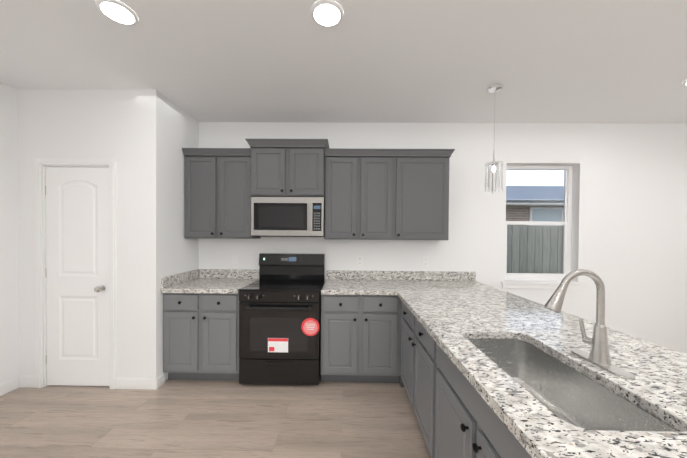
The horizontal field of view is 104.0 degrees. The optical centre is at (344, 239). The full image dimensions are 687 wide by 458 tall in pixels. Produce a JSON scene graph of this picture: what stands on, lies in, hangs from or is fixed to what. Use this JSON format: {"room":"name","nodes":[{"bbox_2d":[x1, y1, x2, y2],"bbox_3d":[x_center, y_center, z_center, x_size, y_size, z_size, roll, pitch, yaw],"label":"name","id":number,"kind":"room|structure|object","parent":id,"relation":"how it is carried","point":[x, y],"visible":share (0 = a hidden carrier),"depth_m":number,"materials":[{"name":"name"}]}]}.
{"room":"kitchen","nodes":[
{"label":"kitchen","id":0,"kind":"room"},
{"bbox_2d":[0,82,18,383],"bbox_3d":[-3.114,0.029,-0.420,0.150,2.740,6.029,0,1,1],"label":"wall","id":1,"kind":"structure","parent":0,"point":[9,298],"depth_m":2.40,"materials":[{"name":"white paint"}]},
{"bbox_2d":[0,376,18,395],"bbox_3d":[-3.043,1.348,-0.473,0.014,0.105,5.895,0,1,1],"label":"baseboard","id":2,"kind":"structure","parent":1,"relation":"attached to","point":[12,384],"depth_m":2.40,"materials":[{"name":"white wood"}]},
{"bbox_2d":[18,89,164,377],"bbox_3d":[-2.360,0.001,2.525,1.280,2.740,0.120,0,1,1],"label":"wall","id":3,"kind":"structure","parent":0,"point":[125,128],"depth_m":2.46,"materials":[{"name":"white paint"}]},
{"bbox_2d":[19,376,35,387],"bbox_3d":[-2.919,1.315,2.480,0.157,0.105,0.014,0,1,1],"label":"baseboard","id":4,"kind":"structure","parent":3,"relation":"attached to","point":[27,381],"depth_m":2.47,"materials":[{"name":"white wood"}]},
{"bbox_2d":[35,158,116,388],"bbox_3d":[-2.460,0.317,2.518,0.739,2.107,0.139,0,1,1],"label":"door frame","id":5,"kind":"structure","parent":3,"relation":"attached to","point":[41,164],"depth_m":2.45,"materials":[{"name":"white wood"}]},
{"bbox_2d":[45,167,108,385],"bbox_3d":[-2.469,0.347,2.467,0.613,2.024,0.100,0,1,1],"label":"pantry door","id":6,"kind":"structure","parent":3,"relation":"in","point":[77,256],"depth_m":2.48,"materials":[{"name":"painted wood"},{"name":"brushed nickel"}]},
{"bbox_2d":[116,377,154,389],"bbox_3d":[-1.915,1.323,2.467,0.366,0.105,0.014,0,1,1],"label":"baseboard","id":7,"kind":"structure","parent":3,"relation":"attached to","point":[135,383],"depth_m":2.46,"materials":[{"name":"white wood"}]},
{"bbox_2d":[165,97,198,380],"bbox_3d":[-1.776,0.002,2.867,0.120,2.740,0.580,0,1,1],"label":"wall","id":8,"kind":"structure","parent":0,"point":[181,132],"depth_m":2.75,"materials":[{"name":"white paint"}]},
{"bbox_2d":[155,373,164,389],"bbox_3d":[-1.724,1.324,2.515,0.014,0.105,0.114,0,1,1],"label":"baseboard","id":9,"kind":"structure","parent":8,"relation":"attached to","point":[160,380],"depth_m":2.50,"materials":[{"name":"white wood"}]},
{"bbox_2d":[0,376,430,457],"bbox_3d":[1.253,1.491,-0.171,9.000,0.120,7.009,0,1,1],"label":"floor","id":10,"kind":"structure","parent":0,"point":[199,419],"depth_m":2.04,"materials":[{"name":"brown wood"}]},
{"bbox_2d":[163,293,239,380],"bbox_3d":[-1.356,0.938,2.831,0.731,0.875,0.659,0,1,1],"label":"base cabinet","id":11,"kind":"object","parent":10,"relation":"on","point":[200,336],"visible":0.85,"depth_m":2.53,"materials":[{"name":"grey wood"}]},
{"bbox_2d":[160,269,258,293],"bbox_3d":[-1.353,0.428,2.830,0.728,0.145,0.649,0,1,1],"label":"countertop","id":12,"kind":"structure","parent":11,"relation":"on","point":[225,281],"depth_m":2.82,"materials":[{"name":"stone"}]},
{"bbox_2d":[239,253,324,384],"bbox_3d":[-0.602,0.775,2.786,0.756,1.215,0.706,0,1,1],"label":"range","id":13,"kind":"object","parent":10,"relation":"on","point":[280,321],"visible":0.98,"depth_m":2.50,"materials":[{"name":"black metal"}]},
{"bbox_2d":[321,295,401,382],"bbox_3d":[0.162,0.950,2.811,0.758,0.875,0.659,0,1,1],"label":"base cabinet","id":14,"kind":"object","parent":10,"relation":"on","point":[360,338],"visible":0.96,"depth_m":2.51,"materials":[{"name":"grey wood"}]},
{"bbox_2d":[399,302,430,455],"bbox_3d":[0.830,0.965,2.018,0.632,0.876,1.007,0,1,1],"label":"base cabinet","id":15,"kind":"object","parent":10,"relation":"on","point":[415,376],"depth_m":1.88,"materials":[{"name":"grey wood"}]},
{"bbox_2d":[321,279,686,457],"bbox_3d":[0.636,0.510,1.635,1.727,0.040,2.987,0,1,1],"label":"countertop","id":16,"kind":"structure","parent":15,"relation":"on","point":[452,317],"depth_m":1.10,"materials":[{"name":"stone"}]},
{"bbox_2d":[468,339,678,431],"bbox_3d":[0.777,0.649,1.071,0.412,0.221,0.797,0,1,1],"label":"sink","id":17,"kind":"object","parent":16,"relation":"in","point":[562,391],"visible":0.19,"depth_m":1.14,"materials":[{"name":"silver metal"}]},
{"bbox_2d":[544,269,634,379],"bbox_3d":[0.937,0.309,1.079,0.253,0.379,0.244,0,1,1],"label":"faucet","id":18,"kind":"object","parent":16,"relation":"on","point":[598,355],"visible":0.98,"depth_m":1.07,"materials":[{"name":"silver metal"}]},
{"bbox_2d":[431,337,531,457],"bbox_3d":[0.817,0.976,1.036,0.632,0.876,0.956,0,1,1],"label":"base cabinet","id":19,"kind":"object","parent":10,"relation":"on","point":[456,415],"depth_m":1.17,"materials":[{"name":"grey wood"}]},
{"bbox_2d":[0,0,686,122],"bbox_3d":[1.276,-1.369,-0.204,9.000,0.120,7.009,0,1,1],"label":"ceiling","id":20,"kind":"structure","parent":0,"point":[452,61],"depth_m":1.99,"materials":[{"name":"white paint"}]},
{"bbox_2d":[95,0,138,25],"bbox_3d":[-1.341,-1.342,1.590,0.196,0.016,0.196,0,1,1],"label":"recessed light","id":21,"kind":"object","parent":20,"relation":"in","point":[118,12],"visible":0.96,"depth_m":1.58,"materials":[{"name":"white plastic"}]},
{"bbox_2d":[311,0,343,26],"bbox_3d":[-0.101,-1.332,1.592,0.196,0.016,0.196,0,1,1],"label":"recessed light","id":22,"kind":"object","parent":20,"relation":"in","point":[327,13],"visible":0.96,"depth_m":1.57,"materials":[{"name":"white plastic"}]},
{"bbox_2d":[485,84,503,193],"bbox_3d":[1.325,-0.871,2.370,0.150,0.933,0.150,0,1,1],"label":"pendant light","id":23,"kind":"object","parent":20,"relation":"hanging from","point":[494,88],"visible":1,"depth_m":2.36,"materials":[{"name":"silver metal"}]},
{"bbox_2d":[199,122,686,352],"bbox_3d":[1.989,0.028,3.188,7.640,2.740,0.160,0,1,1],"label":"wall","id":24,"kind":"structure","parent":0,"point":[629,220],"depth_m":3.10,"materials":[{"name":"white paint"}]},
{"bbox_2d":[182,148,260,238],"bbox_3d":[-1.343,-0.485,2.979,0.731,0.947,0.330,0,1,1],"label":"upper cabinet","id":25,"kind":"object","parent":24,"relation":"attached to","point":[217,200],"visible":0.94,"depth_m":2.85,"materials":[{"name":"grey wood"}]},
{"bbox_2d":[245,139,328,198],"bbox_3d":[-0.589,-0.741,2.936,0.842,0.578,0.390,0,1,1],"label":"upper cabinet","id":26,"kind":"object","parent":24,"relation":"attached to","point":[287,167],"visible":0.85,"depth_m":2.78,"materials":[{"name":"grey wood"}]},
{"bbox_2d":[251,197,324,236],"bbox_3d":[-0.594,-0.237,2.959,0.760,0.418,0.356,0,1,1],"label":"microwave","id":27,"kind":"object","parent":26,"relation":"attached to","point":[287,216],"visible":1,"depth_m":2.81,"materials":[{"name":"silver metal"}]},
{"bbox_2d":[357,256,362,265],"bbox_3d":[0.186,0.254,3.130,0.072,0.116,0.007,0,1,1],"label":"electrical outlet","id":28,"kind":"object","parent":24,"relation":"attached to","point":[359,260],"visible":1,"depth_m":3.13,"materials":[{"name":"white plastic"}]},
{"bbox_2d":[324,148,395,239],"bbox_3d":[0.161,-0.473,2.977,0.734,0.947,0.294,0,1,1],"label":"upper cabinet","id":29,"kind":"object","parent":24,"relation":"attached to","point":[386,194],"depth_m":2.83,"materials":[{"name":"grey wood"}]},
{"bbox_2d":[326,270,475,280],"bbox_3d":[0.656,0.420,3.118,1.727,0.105,0.020,0,1,1],"label":"backsplash","id":30,"kind":"structure","parent":24,"relation":"attached to","point":[400,275],"depth_m":3.11,"materials":[{"name":"stone"}]},
{"bbox_2d":[396,149,451,239],"bbox_3d":[0.819,-0.468,2.969,0.582,0.947,0.294,0,1,1],"label":"upper cabinet","id":31,"kind":"object","parent":24,"relation":"attached to","point":[422,175],"depth_m":2.82,"materials":[{"name":"grey wood"}]},
{"bbox_2d":[422,257,428,266],"bbox_3d":[0.946,0.260,3.120,0.072,0.116,0.007,0,1,1],"label":"electrical outlet","id":32,"kind":"object","parent":24,"relation":"attached to","point":[425,261],"visible":1,"depth_m":3.12,"materials":[{"name":"white plastic"}]},
{"bbox_2d":[505,165,572,280],"bbox_3d":[2.291,-0.194,3.221,0.836,1.368,0.040,0,1,1],"label":"window","id":33,"kind":"structure","parent":24,"relation":"in","point":[538,222],"depth_m":3.23,"materials":[{"name":"white plastic"}]},
{"bbox_2d":[501,280,583,288],"bbox_3d":[2.284,0.530,3.145,0.930,0.080,0.130,0,1,1],"label":"window sill","id":34,"kind":"structure","parent":24,"relation":"attached to","point":[529,284],"depth_m":3.10,"materials":[{"name":"white"}]}
]}

